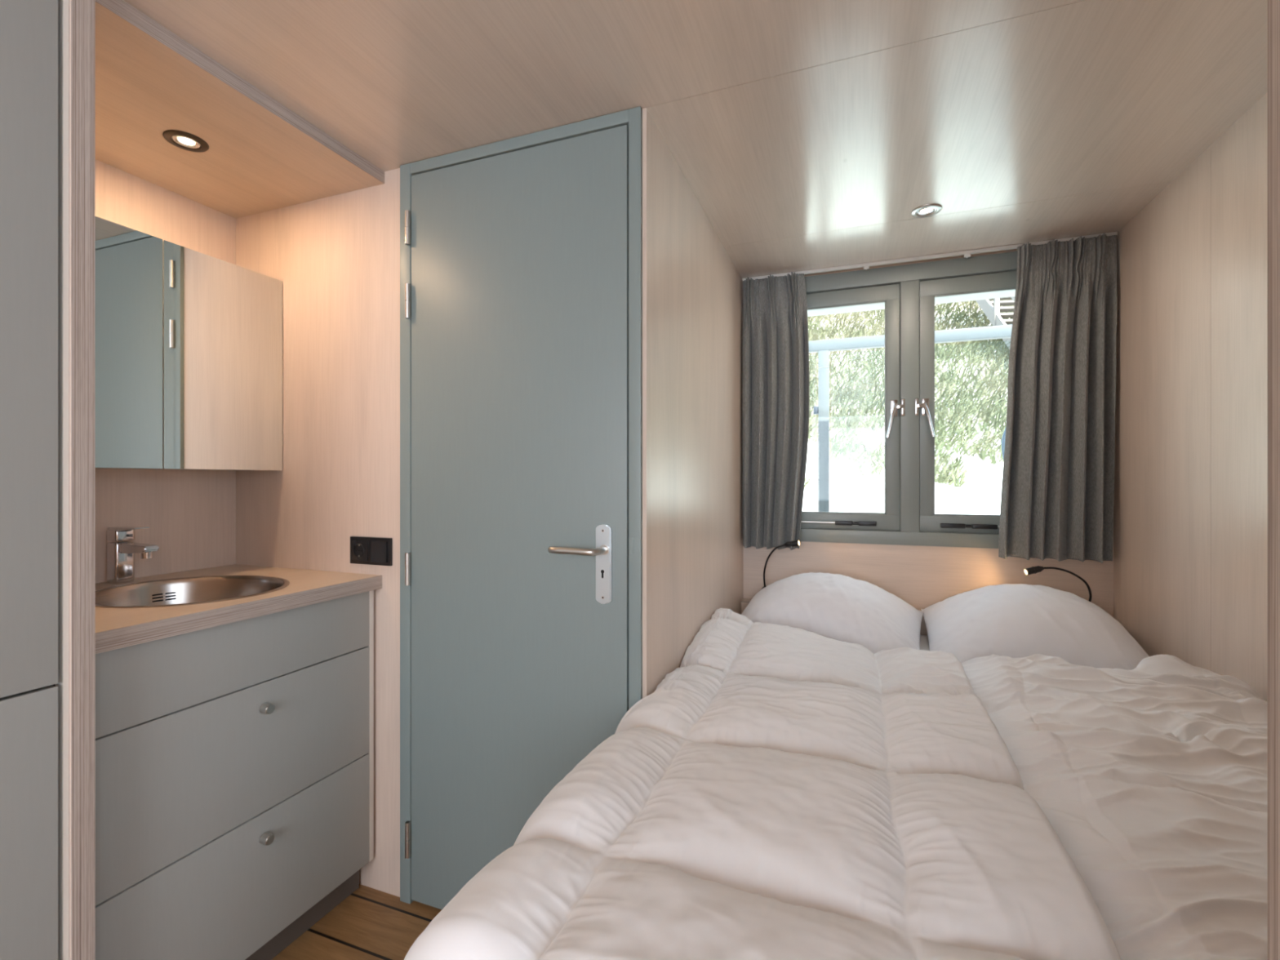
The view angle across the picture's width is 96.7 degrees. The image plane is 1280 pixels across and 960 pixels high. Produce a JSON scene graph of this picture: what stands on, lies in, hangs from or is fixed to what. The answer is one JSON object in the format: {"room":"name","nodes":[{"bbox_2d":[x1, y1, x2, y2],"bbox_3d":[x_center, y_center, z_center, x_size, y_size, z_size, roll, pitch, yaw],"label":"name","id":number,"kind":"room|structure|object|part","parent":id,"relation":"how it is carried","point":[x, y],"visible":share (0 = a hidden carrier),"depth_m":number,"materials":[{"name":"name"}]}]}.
{"room":"cabin bedroom","nodes":[
{"label":"cabin bedroom","id":0,"kind":"room"},
{"bbox_2d":[68,0,71,959],"bbox_3d":[-1.282,0.152,1.105,0.673,2.115,0.032,0,0,21],"label":"wall","id":1,"kind":"structure","parent":0,"point":[69,1],"depth_m":0.97,"materials":[{"name":"brown wood"}]},
{"bbox_2d":[71,0,95,959],"bbox_3d":[-0.966,0.152,0.987,0.002,2.115,0.032,0,0,21],"label":"trim","id":2,"kind":"structure","parent":1,"relation":"attached to","point":[82,11],"depth_m":0.98,"materials":[{"name":"beige wood"}]},
{"bbox_2d":[95,0,384,183],"bbox_3d":[-0.874,-0.887,1.343,0.002,0.034,0.700,0,0,21],"label":"trim","id":3,"kind":"structure","parent":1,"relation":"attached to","point":[121,8],"depth_m":1.26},
{"bbox_2d":[95,159,235,582],"bbox_3d":[-2.083,0.152,0.013,0.060,2.115,4.160,0,0,21],"label":"wall","id":4,"kind":"structure","parent":0,"point":[189,514],"depth_m":1.70,"materials":[{"name":"brown wood"}]},
{"bbox_2d":[95,216,282,470],"bbox_3d":[-1.365,-0.332,1.527,0.219,0.604,0.696,0,0,21],"label":"mirror","id":5,"kind":"object","parent":4,"relation":"attached to","point":[188,342],"visible":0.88,"depth_m":1.54,"materials":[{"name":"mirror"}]},
{"bbox_3d":[-1.324,-0.332,1.332,0.005,0.604,0.359,0,0,21],"label":"mirror door","id":6,"kind":"part","parent":5,"relation":"part of","materials":[{"name":"clear glass"}]},
{"bbox_3d":[-1.201,-0.332,1.659,0.005,0.604,0.333,0,0,21],"label":"mirror door","id":7,"kind":"part","parent":5,"relation":"part of","materials":[{"name":"clear glass"}]},
{"bbox_2d":[95,1,383,218],"bbox_3d":[-1.171,-0.887,1.455,0.634,0.034,0.700,0,0,21],"label":"ceiling","id":8,"kind":"structure","parent":4,"relation":"attached to","point":[255,162],"depth_m":1.44,"materials":[{"name":"brown wood"}]},
{"bbox_2d":[162,129,208,152],"bbox_3d":[-1.163,-0.873,1.459,0.093,0.018,0.093,0,0,21],"label":"ceiling light","id":9,"kind":"object","parent":8,"relation":"in","point":[171,135],"visible":1,"depth_m":1.46,"materials":[{"name":"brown metal"}]},
{"bbox_2d":[235,168,399,897],"bbox_3d":[-1.007,0.152,1.793,0.704,2.115,0.050,0,0,21],"label":"wall","id":10,"kind":"structure","parent":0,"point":[336,258],"depth_m":1.72,"materials":[{"name":"brown wood"}]},
{"bbox_2d":[350,536,392,565],"bbox_3d":[-0.797,0.209,1.680,0.155,0.081,0.016,0,0,21],"label":"wall socket","id":11,"kind":"object","parent":10,"relation":"attached to","point":[363,550],"visible":1,"depth_m":1.68,"materials":[{"name":"black plastic"}]},
{"bbox_2d":[400,106,642,909],"bbox_3d":[-0.341,0.153,1.513,0.739,2.114,0.147,0,0,21],"label":"door","id":12,"kind":"structure","parent":10,"relation":"attached to","point":[521,257],"depth_m":1.51,"materials":[{"name":"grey paint"}]},
{"bbox_3d":[-0.155,0.172,1.396,0.147,0.025,0.060,0,0,21],"label":"lever handle","id":13,"kind":"part","parent":12,"relation":"part of","materials":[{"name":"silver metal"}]},
{"bbox_3d":[-0.090,0.208,1.407,0.042,0.196,0.008,0,0,21],"label":"handle plate","id":14,"kind":"part","parent":12,"relation":"part of","materials":[{"name":"silver metal"}]},
{"bbox_3d":[-0.021,0.160,1.384,0.012,0.040,0.003,0,0,21],"label":"strike plate","id":15,"kind":"part","parent":12,"relation":"part of","materials":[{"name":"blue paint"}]},
{"bbox_2d":[271,884,441,959],"bbox_3d":[0.115,1.240,-0.086,4.325,0.060,5.520,0,0,21],"label":"floor","id":16,"kind":"structure","parent":0,"point":[371,923],"depth_m":1.53,"materials":[{"name":"brown wood"}]},
{"bbox_2d":[0,0,68,959],"bbox_3d":[-1.494,0.153,0.544,0.667,2.113,1.168,0,0,21],"label":"tall cabinet","id":17,"kind":"object","parent":16,"relation":"on","point":[34,33],"visible":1,"depth_m":0.93,"materials":[{"name":"grey"}]},
{"bbox_3d":[-1.192,0.754,0.423,0.018,0.812,1.154,0,0,21],"label":"cupboard door","id":18,"kind":"part","parent":17,"relation":"part of","materials":[{"name":"grey laminate"}]},
{"bbox_3d":[-1.192,-0.278,0.423,0.018,1.242,1.154,0,0,21],"label":"cupboard door","id":19,"kind":"part","parent":17,"relation":"part of","materials":[{"name":"grey laminate"}]},
{"bbox_2d":[95,590,373,959],"bbox_3d":[-1.173,0.764,1.450,0.631,0.892,0.686,0,0,21],"label":"base cabinet","id":20,"kind":"object","parent":16,"relation":"on","point":[234,761],"visible":0.85,"depth_m":1.29,"materials":[{"name":"grey"}]},
{"bbox_3d":[-0.913,0.401,1.343,0.018,0.160,0.670,0,0,21],"label":"fixed panel","id":21,"kind":"part","parent":20,"relation":"part of","materials":[{"name":"grey laminate"}]},
{"bbox_3d":[-0.913,0.953,1.343,0.018,0.315,0.670,0,0,21],"label":"drawer","id":22,"kind":"part","parent":20,"relation":"part of","materials":[{"name":"grey laminate"}]},
{"bbox_3d":[-0.913,0.638,1.343,0.018,0.307,0.670,0,0,21],"label":"drawer","id":23,"kind":"part","parent":20,"relation":"part of","materials":[{"name":"grey laminate"}]},
{"bbox_2d":[95,564,382,653],"bbox_3d":[-1.174,0.299,1.456,0.626,0.038,0.698,0,0,21],"label":"countertop","id":24,"kind":"structure","parent":20,"relation":"on","point":[115,628],"depth_m":1.31,"materials":[{"name":"brown wood"}]},
{"bbox_2d":[106,526,158,583],"bbox_3d":[-1.364,0.203,1.532,0.158,0.153,0.044,0,0,21],"label":"tap","id":25,"kind":"object","parent":24,"relation":"on","point":[120,553],"visible":1,"depth_m":1.53,"materials":[{"name":"silver metal"}]},
{"bbox_3d":[-1.386,0.146,1.541,0.111,0.038,0.044,0,0,21],"label":"lever","id":26,"kind":"part","parent":25,"relation":"part of","materials":[{"name":"silver metal"}]},
{"bbox_3d":[-1.347,0.184,1.526,0.120,0.028,0.034,0,0,21],"label":"spout","id":27,"kind":"part","parent":25,"relation":"part of","materials":[{"name":"silver metal"}]},
{"bbox_2d":[95,575,289,608],"bbox_3d":[-1.145,0.352,1.450,0.462,0.150,0.409,0,0,21],"label":"basin","id":28,"kind":"object","parent":24,"relation":"in","point":[184,591],"visible":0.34,"depth_m":1.59,"materials":[{"name":"silver metal"}]},
{"bbox_3d":[-0.887,0.852,1.351,0.027,0.023,0.023,0,0,21],"label":"knob","id":29,"kind":"part","parent":20,"relation":"part of","materials":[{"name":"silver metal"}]},
{"bbox_3d":[-0.887,0.543,1.351,0.027,0.023,0.023,0,0,21],"label":"knob","id":30,"kind":"part","parent":20,"relation":"part of","materials":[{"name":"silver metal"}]},
{"bbox_3d":[-1.067,0.715,1.768,0.605,0.792,0.016,0,0,21],"label":"panel","id":31,"kind":"part","parent":20,"relation":"part of","materials":[{"name":"beige wood"}]},
{"bbox_2d":[741,598,927,635],"bbox_3d":[0.750,0.874,1.381,1.368,0.672,2.072,0,0,21],"label":"bed","id":32,"kind":"object","parent":16,"relation":"on","point":[744,602],"visible":0.16,"depth_m":2.27,"materials":[{"name":"brown wood"}]},
{"bbox_2d":[920,635,928,650],"bbox_3d":[0.748,0.709,1.324,1.319,0.198,2.024,0,0,21],"label":"mattress","id":33,"kind":"object","parent":32,"relation":"on","point":[924,644],"visible":0.02,"depth_m":2.13,"materials":[{"name":"white fabric"}]},
{"bbox_2d":[404,608,1120,959],"bbox_3d":[0.334,0.686,1.254,0.835,0.464,1.582,0,0,21],"label":"duvet","id":34,"kind":"object","parent":33,"relation":"on","point":[782,793],"visible":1,"depth_m":0.82,"materials":[{"name":"white fabric"}]},
{"bbox_2d":[741,572,923,653],"bbox_3d":[0.702,0.498,2.174,0.680,0.273,0.511,0,0,27],"label":"pillow","id":35,"kind":"object","parent":33,"relation":"on","point":[837,606],"visible":0.7,"depth_m":2.02,"materials":[{"name":"white fabric"}]},
{"bbox_2d":[920,583,1148,670],"bbox_3d":[1.322,0.498,1.925,0.640,0.278,0.530,0,0,24],"label":"pillow","id":36,"kind":"object","parent":33,"relation":"on","point":[1018,620],"visible":0.73,"depth_m":1.79,"materials":[{"name":"white fabric"}]},
{"bbox_2d":[961,653,1267,959],"bbox_3d":[0.968,0.525,0.927,0.636,0.168,1.415,0,0,21],"label":"duvet","id":37,"kind":"object","parent":33,"relation":"on","point":[1151,777],"visible":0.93,"depth_m":0.94,"materials":[{"name":"white fabric"}]},
{"bbox_2d":[642,107,742,697],"bbox_3d":[0.238,0.152,1.992,0.011,2.115,1.295,0,0,21],"label":"wall","id":38,"kind":"structure","parent":0,"point":[692,289],"depth_m":1.69,"materials":[{"name":"brown wood"}]},
{"bbox_2d":[123,0,1267,278],"bbox_3d":[0.115,-0.930,-0.086,4.325,0.050,5.520,0,0,21],"label":"ceiling","id":39,"kind":"structure","parent":0,"point":[809,135],"depth_m":1.31,"materials":[{"name":"brown wood"}]},
{"bbox_2d":[911,203,942,217],"bbox_3d":[0.961,-0.908,1.909,0.093,0.018,0.093,0,0,21],"label":"recessed light","id":40,"kind":"object","parent":39,"relation":"in","point":[926,211],"visible":0.98,"depth_m":1.90,"materials":[{"name":"white metal"}]},
{"bbox_2d":[742,248,1113,617],"bbox_3d":[1.446,0.110,2.430,3.400,2.200,0.374,0,0,21],"label":"wall","id":41,"kind":"structure","parent":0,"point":[922,577],"depth_m":2.35,"materials":[{"name":"brown wood"}]},
{"bbox_2d":[761,540,799,589],"bbox_3d":[0.594,0.384,2.454,0.064,0.265,0.212,0,0,-31],"label":"reading lamp","id":42,"kind":"object","parent":41,"relation":"attached to","point":[795,543],"visible":0.75,"depth_m":2.42,"materials":[{"name":"black plastic"}]},
{"bbox_2d":[742,231,1117,548],"bbox_3d":[1.122,-0.317,2.372,1.368,1.175,0.132,0,0,21],"label":"window","id":43,"kind":"structure","parent":41,"relation":"attached to","point":[908,293],"depth_m":2.35,"materials":[{"name":"grey paint"}]},
{"bbox_2d":[742,271,809,550],"bbox_3d":[0.592,-0.294,2.488,0.287,1.189,0.086,0,0,21],"label":"curtain","id":44,"kind":"object","parent":43,"relation":"hanging from","point":[775,384],"visible":0.99,"depth_m":2.48,"materials":[{"name":"grey fabric"}]},
{"bbox_3d":[0.730,0.184,2.492,0.235,0.009,0.009,0,0,21],"label":"stay rod","id":45,"kind":"part","parent":43,"relation":"part of","materials":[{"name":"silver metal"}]},
{"bbox_3d":[1.059,-0.254,2.361,0.072,0.161,0.040,0,0,21],"label":"handle","id":46,"kind":"part","parent":43,"relation":"part of","materials":[{"name":"silver metal"}]},
{"bbox_3d":[1.163,-0.254,2.322,0.072,0.161,0.040,0,0,21],"label":"handle","id":47,"kind":"part","parent":43,"relation":"part of","materials":[{"name":"silver metal"}]},
{"bbox_3d":[1.101,-0.891,2.317,1.368,0.026,0.014,0,0,21],"label":"curtain rail","id":48,"kind":"part","parent":43,"relation":"part of","materials":[{"name":"white metal"}]},
{"bbox_2d":[998,232,1117,563],"bbox_3d":[1.553,-0.293,2.125,0.373,1.189,0.082,0,0,21],"label":"curtain","id":49,"kind":"object","parent":43,"relation":"hanging from","point":[1057,496],"visible":1,"depth_m":2.12,"materials":[{"name":"grey fabric"}]},
{"bbox_2d":[1024,565,1092,601],"bbox_3d":[1.561,0.408,2.122,0.240,0.177,0.056,0,0,10],"label":"reading lamp","id":50,"kind":"object","parent":41,"relation":"attached to","point":[1033,570],"visible":0.7,"depth_m":2.11,"materials":[{"name":"black plastic"}]},
{"bbox_2d":[1113,92,1267,701],"bbox_3d":[1.410,0.152,1.097,0.060,2.115,2.146,0,0,21],"label":"wall","id":51,"kind":"structure","parent":0,"point":[1190,504],"depth_m":1.60,"materials":[{"name":"brown wood"}]},
{"bbox_3d":[1.339,0.152,-0.038,2.065,2.115,0.034,0,0,21],"label":"wall","id":52,"kind":"structure","parent":0,"visible":0},
{"bbox_2d":[1267,0,1279,959],"bbox_3d":[0.371,0.152,0.325,0.002,2.115,0.034,0,0,21],"label":"trim","id":53,"kind":"structure","parent":52,"relation":"attached to","point":[1273,6],"depth_m":0.34,"materials":[{"name":"brown wood"}]},
{"label":"outside","id":54,"kind":"structure","parent":0,"visible":0},
{"bbox_2d":[802,301,1009,515],"bbox_3d":[8.851,-5.992,17.880,48.000,12.922,34.000,0,0,21],"label":"outdoor background","id":55,"kind":"object","parent":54,"point":[848,492],"visible":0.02,"depth_m":7.48,"materials":[{"name":"white"}]},
{"bbox_2d":[804,299,1013,488],"bbox_3d":[7.535,-4.327,14.326,23.132,9.015,16.791,0,0,21],"label":"foliage","id":56,"kind":"object","parent":55,"relation":"on","point":[852,393],"depth_m":10.40,"materials":[{"name":"green plant"}]},
{"bbox_2d":[808,324,1012,511],"bbox_3d":[1.800,-0.176,3.088,4.400,1.292,0.053,0,0,21],"label":"metal frame","id":57,"kind":"object","parent":55,"relation":"on","point":[824,347],"visible":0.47,"depth_m":3.33,"materials":[{"name":"grey metal"}]},
{"bbox_3d":[1.085,-0.146,3.358,0.060,1.232,0.046,0,0,21],"label":"post","id":58,"kind":"part","parent":57,"relation":"part of","materials":[{"name":"grey metal"}]},
{"bbox_3d":[0.951,-0.791,3.408,2.585,0.062,0.050,0,0,21],"label":"rail","id":59,"kind":"part","parent":57,"relation":"part of","materials":[{"name":"grey metal"}]},
{"bbox_2d":[975,296,1014,349],"bbox_3d":[7.878,-3.715,11.591,1.232,4.724,4.056,0,0,9],"label":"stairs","id":60,"kind":"structure","parent":55,"relation":"on","point":[992,309],"depth_m":11.80,"materials":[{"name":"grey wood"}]},
{"bbox_2d":[1001,426,1005,460],"bbox_3d":[2.526,0.025,3.399,0.633,0.867,0.564,0,0,21],"label":"garden chair","id":61,"kind":"object","parent":55,"relation":"on","point":[1004,433],"visible":0.12,"depth_m":3.70,"materials":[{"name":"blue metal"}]}
]}

